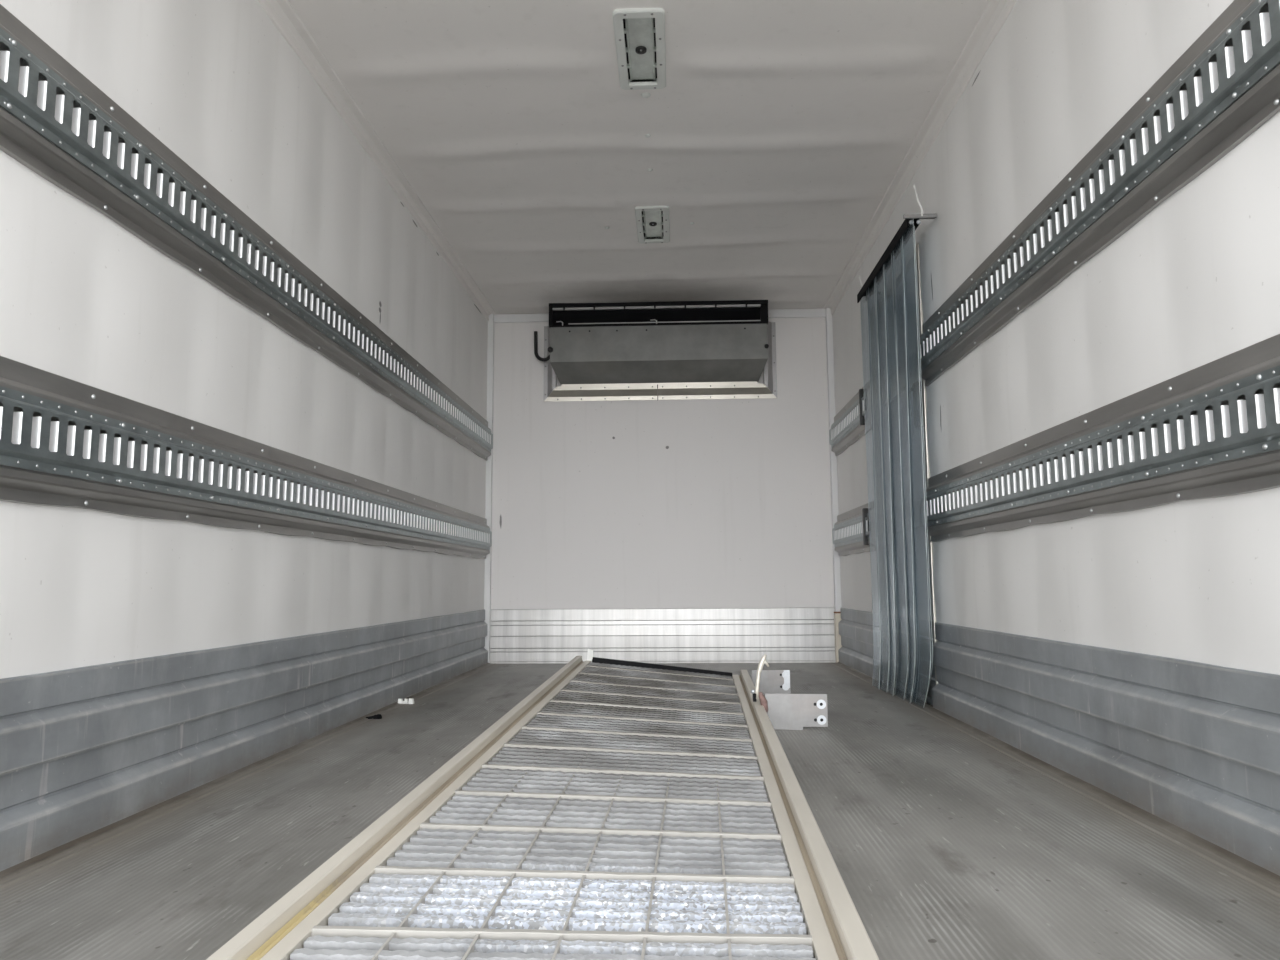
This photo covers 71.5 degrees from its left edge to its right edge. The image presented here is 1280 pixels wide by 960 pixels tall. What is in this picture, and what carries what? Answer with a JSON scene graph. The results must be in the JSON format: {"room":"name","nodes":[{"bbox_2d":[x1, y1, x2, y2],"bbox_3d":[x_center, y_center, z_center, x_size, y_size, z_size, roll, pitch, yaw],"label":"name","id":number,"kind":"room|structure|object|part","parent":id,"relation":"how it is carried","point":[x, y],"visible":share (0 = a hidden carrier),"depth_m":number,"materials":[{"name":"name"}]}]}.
{"room":"refrigerated truck interior","nodes":[
{"label":"refrigerated truck interior","id":0,"kind":"room"},
{"bbox_2d":[0,0,487,678],"bbox_3d":[-1.162,-0.276,3.447,0.014,2.424,5.448,-1,-7,2],"label":"wall","id":1,"kind":"structure","parent":0,"point":[84,299],"depth_m":2.54,"materials":[{"name":"white plastic"}]},
{"bbox_2d":[0,610,487,870],"bbox_3d":[-1.143,0.745,3.300,0.037,0.362,5.392,-1,-7,2],"label":"baseboard","id":2,"kind":"structure","parent":1,"relation":"attached to","point":[86,750],"depth_m":2.27,"materials":[{"name":"metal"}]},
{"bbox_2d":[0,356,491,558],"bbox_3d":[-1.140,0.095,3.381,0.046,0.275,5.403,-1,-7,2],"label":"rail","id":3,"kind":"object","parent":1,"relation":"attached to","point":[65,442],"visible":1,"depth_m":2.27,"materials":[{"name":"metal"}]},
{"bbox_2d":[0,4,492,460],"bbox_3d":[-1.144,-0.574,3.458,0.046,0.275,5.403,-1,-7,2],"label":"rail","id":4,"kind":"object","parent":1,"relation":"attached to","point":[55,122],"visible":1,"depth_m":2.29,"materials":[{"name":"metal"}]},
{"bbox_2d":[0,663,494,889],"bbox_3d":[-1.099,0.921,3.286,0.054,0.010,5.408,-1,-7,2],"label":"trim","id":5,"kind":"structure","parent":1,"relation":"attached to","point":[9,876],"depth_m":2.19,"materials":[{"name":"grey metal"}]},
{"bbox_2d":[258,0,495,320],"bbox_3d":[-1.146,-1.451,3.572,0.056,0.063,5.430,-1,-7,2],"label":"trim","id":6,"kind":"structure","parent":1,"relation":"attached to","point":[281,13],"depth_m":3.67,"materials":[{"name":"white plastic"}]},
{"bbox_2d":[288,0,988,313],"bbox_3d":[0.025,-1.490,3.539,2.400,0.024,5.448,-1,-7,2],"label":"ceiling","id":7,"kind":"structure","parent":0,"point":[779,129],"depth_m":3.72,"materials":[{"name":"white plastic"}]},
{"bbox_2d":[612,8,665,89],"bbox_3d":[0.003,-1.543,3.179,0.176,0.049,0.472,-1,-7,2],"label":"ceiling light","id":8,"kind":"object","parent":7,"relation":"attached to","point":[639,33],"visible":0.99,"depth_m":3.16,"materials":[{"name":"plastic"}]},
{"bbox_2d":[625,18,655,80],"bbox_3d":[0.003,-1.543,3.179,0.096,0.014,0.396,-1,-7,2],"label":"light panel","id":9,"kind":"object","parent":8,"relation":"on","point":[640,33],"depth_m":3.18,"materials":[{"name":"white plastic"}]},
{"bbox_2d":[641,92,650,97],"bbox_3d":[0.023,-1.500,3.470,0.040,0.008,0.040,-1,-7,2],"label":"plug","id":10,"kind":"object","parent":7,"relation":"attached to","point":[644,95],"visible":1,"depth_m":3.46,"materials":[{"name":"plastic"}]},
{"bbox_2d":[635,206,669,242],"bbox_3d":[0.069,-1.366,4.725,0.176,0.049,0.472,-1,-7,2],"label":"ceiling light","id":11,"kind":"object","parent":7,"relation":"attached to","point":[652,222],"visible":0.99,"depth_m":4.72,"materials":[{"name":"plastic"}]},
{"bbox_2d":[0,663,1279,959],"bbox_3d":[0.040,0.925,3.261,2.400,0.020,5.448,-1,-7,2],"label":"floor","id":12,"kind":"structure","parent":0,"point":[944,844],"depth_m":1.78,"materials":[{"name":"grey metal"}]},
{"bbox_2d":[366,714,381,718],"bbox_3d":[-1.070,0.950,3.569,0.069,0.020,0.042,0,-7,-4],"label":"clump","id":13,"kind":"object","parent":12,"relation":"on","point":[378,716],"visible":0.99,"depth_m":3.56,"materials":[{"name":"black"}]},
{"bbox_2d":[398,698,413,703],"bbox_3d":[-1.053,0.995,4.007,0.070,0.024,0.030,-1,-7,2],"label":"paper scrap","id":14,"kind":"object","parent":12,"relation":"on","point":[411,700],"visible":1,"depth_m":4.00,"materials":[{"name":"white paper"}]},
{"bbox_2d":[206,649,878,959],"bbox_3d":[-0.011,0.694,2.533,0.860,0.275,3.658,-1,-7,4],"label":"partition panel","id":15,"kind":"object","parent":12,"relation":"on","point":[620,809],"visible":1,"depth_m":1.62,"materials":[{"name":"beige metal"}]},
{"bbox_3d":[-0.406,0.739,2.528,0.072,0.182,3.600,-1,-7,4],"label":"rail","id":16,"kind":"part","parent":15,"relation":"part of","materials":[{"name":"beige metal"}]},
{"bbox_3d":[-0.025,0.753,2.526,0.476,0.129,3.551,-1,-7,4],"label":"rod","id":17,"kind":"part","parent":15,"relation":"part of","materials":[{"name":"metal"}]},
{"bbox_3d":[0.104,0.917,4.303,0.687,0.121,0.030,0,-7,0],"label":"plate","id":18,"kind":"part","parent":15,"relation":"part of","materials":[{"name":"black metal"}]},
{"bbox_3d":[0.442,0.713,3.230,0.058,0.160,0.012,-1,-7,2],"label":"latch lever","id":19,"kind":"part","parent":15,"relation":"part of","materials":[{"name":"white metal"}]},
{"bbox_3d":[0.364,0.770,2.524,0.072,0.110,3.598,-1,-7,4],"label":"rail","id":20,"kind":"part","parent":15,"relation":"part of","materials":[{"name":"beige metal"}]},
{"bbox_2d":[751,670,790,694],"bbox_3d":[0.625,0.966,4.244,0.181,0.118,0.034,-1,-7,2],"label":"bracket","id":21,"kind":"object","parent":12,"relation":"on","point":[771,681],"visible":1,"depth_m":4.23,"materials":[{"name":"silver metal"}]},
{"bbox_2d":[764,693,827,729],"bbox_3d":[0.570,0.846,3.253,0.225,0.130,0.032,-1,-7,2],"label":"bracket","id":22,"kind":"object","parent":12,"relation":"on","point":[786,711],"visible":1,"depth_m":3.24,"materials":[{"name":"silver metal"}]},
{"bbox_2d":[817,700,825,708],"bbox_3d":[0.660,0.816,3.238,0.034,0.034,0.002,-1,-7,2],"label":"washer","id":23,"kind":"object","parent":22,"relation":"in","point":[821,704],"depth_m":3.24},
{"bbox_2d":[817,715,825,724],"bbox_3d":[0.660,0.872,3.232,0.034,0.034,0.002,-1,-7,2],"label":"washer","id":24,"kind":"object","parent":22,"relation":"in","point":[821,719],"depth_m":3.23,"materials":[{"name":"silver metal"}]},
{"bbox_2d":[491,317,833,608],"bbox_3d":[0.140,0.022,6.104,2.400,2.424,0.005,-1,-7,2],"label":"wall","id":25,"kind":"structure","parent":0,"point":[696,503],"depth_m":6.10,"materials":[{"name":"white plastic"}]},
{"bbox_2d":[484,314,494,662],"bbox_3d":[-1.039,0.033,6.128,0.039,2.424,0.045,-1,-7,2],"label":"trim","id":26,"kind":"structure","parent":25,"relation":"attached to","point":[490,355],"depth_m":6.11,"materials":[{"name":"white plastic"}]},
{"bbox_2d":[534,300,776,401],"bbox_3d":[0.097,-0.880,6.077,1.684,0.632,0.260,-1,-7,2],"label":"refrigeration unit","id":27,"kind":"object","parent":25,"relation":"attached to","point":[683,350],"visible":1,"depth_m":6.02,"materials":[{"name":"metal"}]},
{"bbox_2d":[494,308,825,322],"bbox_3d":[0.131,-1.150,6.231,2.318,0.058,0.018,-1,-7,2],"label":"trim","id":28,"kind":"structure","parent":25,"relation":"attached to","point":[772,313],"depth_m":6.19,"materials":[{"name":"white plastic"}]},
{"bbox_2d":[490,608,835,663],"bbox_3d":[0.146,1.045,5.975,2.320,0.362,0.017,-1,-7,2],"label":"baseboard","id":29,"kind":"structure","parent":25,"relation":"attached to","point":[525,636],"depth_m":5.97,"materials":[{"name":"metal"}]},
{"bbox_2d":[825,308,841,611],"bbox_3d":[1.316,-0.159,6.056,0.041,2.089,0.045,-1,-7,2],"label":"trim","id":30,"kind":"structure","parent":25,"relation":"attached to","point":[829,322],"depth_m":6.03,"materials":[{"name":"white plastic"}]},
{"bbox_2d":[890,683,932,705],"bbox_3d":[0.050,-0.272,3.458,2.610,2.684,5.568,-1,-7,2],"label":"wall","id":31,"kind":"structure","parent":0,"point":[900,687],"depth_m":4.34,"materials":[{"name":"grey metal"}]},
{"bbox_2d":[832,0,1279,680],"bbox_3d":[1.227,-0.301,3.354,0.013,2.424,5.448,-1,-7,2],"label":"wall","id":32,"kind":"structure","parent":0,"point":[1194,283],"depth_m":2.37,"materials":[{"name":"white plastic"}]},
{"bbox_2d":[834,613,841,661],"bbox_3d":[1.318,1.049,5.911,0.042,0.325,0.053,-1,-7,2],"label":"trim","id":33,"kind":"structure","parent":32,"relation":"attached to","point":[837,616],"depth_m":5.89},
{"bbox_2d":[829,380,872,455],"bbox_3d":[1.284,-0.356,5.487,0.054,0.274,1.133,-1,-7,2],"label":"rail","id":34,"kind":"object","parent":32,"relation":"attached to","point":[848,427],"visible":0.98,"depth_m":5.34,"materials":[{"name":"metal"}]},
{"bbox_2d":[832,501,876,555],"bbox_3d":[1.289,0.314,5.419,0.054,0.274,1.113,-1,-7,2],"label":"rail","id":35,"kind":"object","parent":32,"relation":"attached to","point":[850,533],"visible":0.99,"depth_m":5.27,"materials":[{"name":"metal"}]},
{"bbox_2d":[857,185,936,707],"bbox_3d":[1.200,-0.095,4.110,0.140,2.175,1.125,-1,-7,3],"label":"curtain","id":36,"kind":"object","parent":32,"relation":"hanging from","point":[911,222],"visible":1,"depth_m":4.05,"materials":[{"name":"grey plastic"}]},
{"bbox_3d":[1.158,-1.018,4.211,0.052,0.044,1.020,-1,-7,2],"label":"hanging rail","id":37,"kind":"part","parent":36,"relation":"part of","materials":[{"name":"black metal"}]},
{"bbox_3d":[1.158,-1.165,3.707,0.035,0.141,0.015,-3,-7,25],"label":"cord","id":38,"kind":"part","parent":36,"relation":"part of","materials":[{"name":"white fabric"}]},
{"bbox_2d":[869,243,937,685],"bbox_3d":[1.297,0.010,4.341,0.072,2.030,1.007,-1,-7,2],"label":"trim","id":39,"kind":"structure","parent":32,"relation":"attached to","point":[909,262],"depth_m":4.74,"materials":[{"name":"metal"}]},
{"bbox_2d":[824,0,1016,314],"bbox_3d":[1.196,-1.476,3.482,0.056,0.063,5.430,-1,-7,2],"label":"trim","id":40,"kind":"structure","parent":32,"relation":"attached to","point":[995,13],"depth_m":3.69,"materials":[{"name":"white plastic"}]},
{"bbox_2d":[831,662,1279,896],"bbox_3d":[1.177,0.896,3.199,0.054,0.010,5.408,-1,-7,2],"label":"trim","id":41,"kind":"structure","parent":32,"relation":"attached to","point":[1253,873],"depth_m":2.10,"materials":[{"name":"grey metal"}]},
{"bbox_2d":[838,608,1279,875],"bbox_3d":[1.219,0.720,3.209,0.037,0.362,5.392,-1,-7,2],"label":"baseboard","id":42,"kind":"structure","parent":32,"relation":"attached to","point":[1194,746],"depth_m":2.11,"materials":[{"name":"metal"}]},
{"bbox_2d":[915,0,1279,385],"bbox_3d":[1.161,-0.724,2.279,0.046,0.275,3.210,-1,-7,2],"label":"rail","id":43,"kind":"object","parent":32,"relation":"attached to","point":[1224,87],"visible":1,"depth_m":2.06,"materials":[{"name":"metal"}]},
{"bbox_2d":[921,334,1279,541],"bbox_3d":[1.165,-0.055,2.211,0.046,0.275,3.230,-1,-7,2],"label":"rail","id":44,"kind":"object","parent":32,"relation":"attached to","point":[1212,429],"visible":0.98,"depth_m":2.06,"materials":[{"name":"metal"}]}
]}

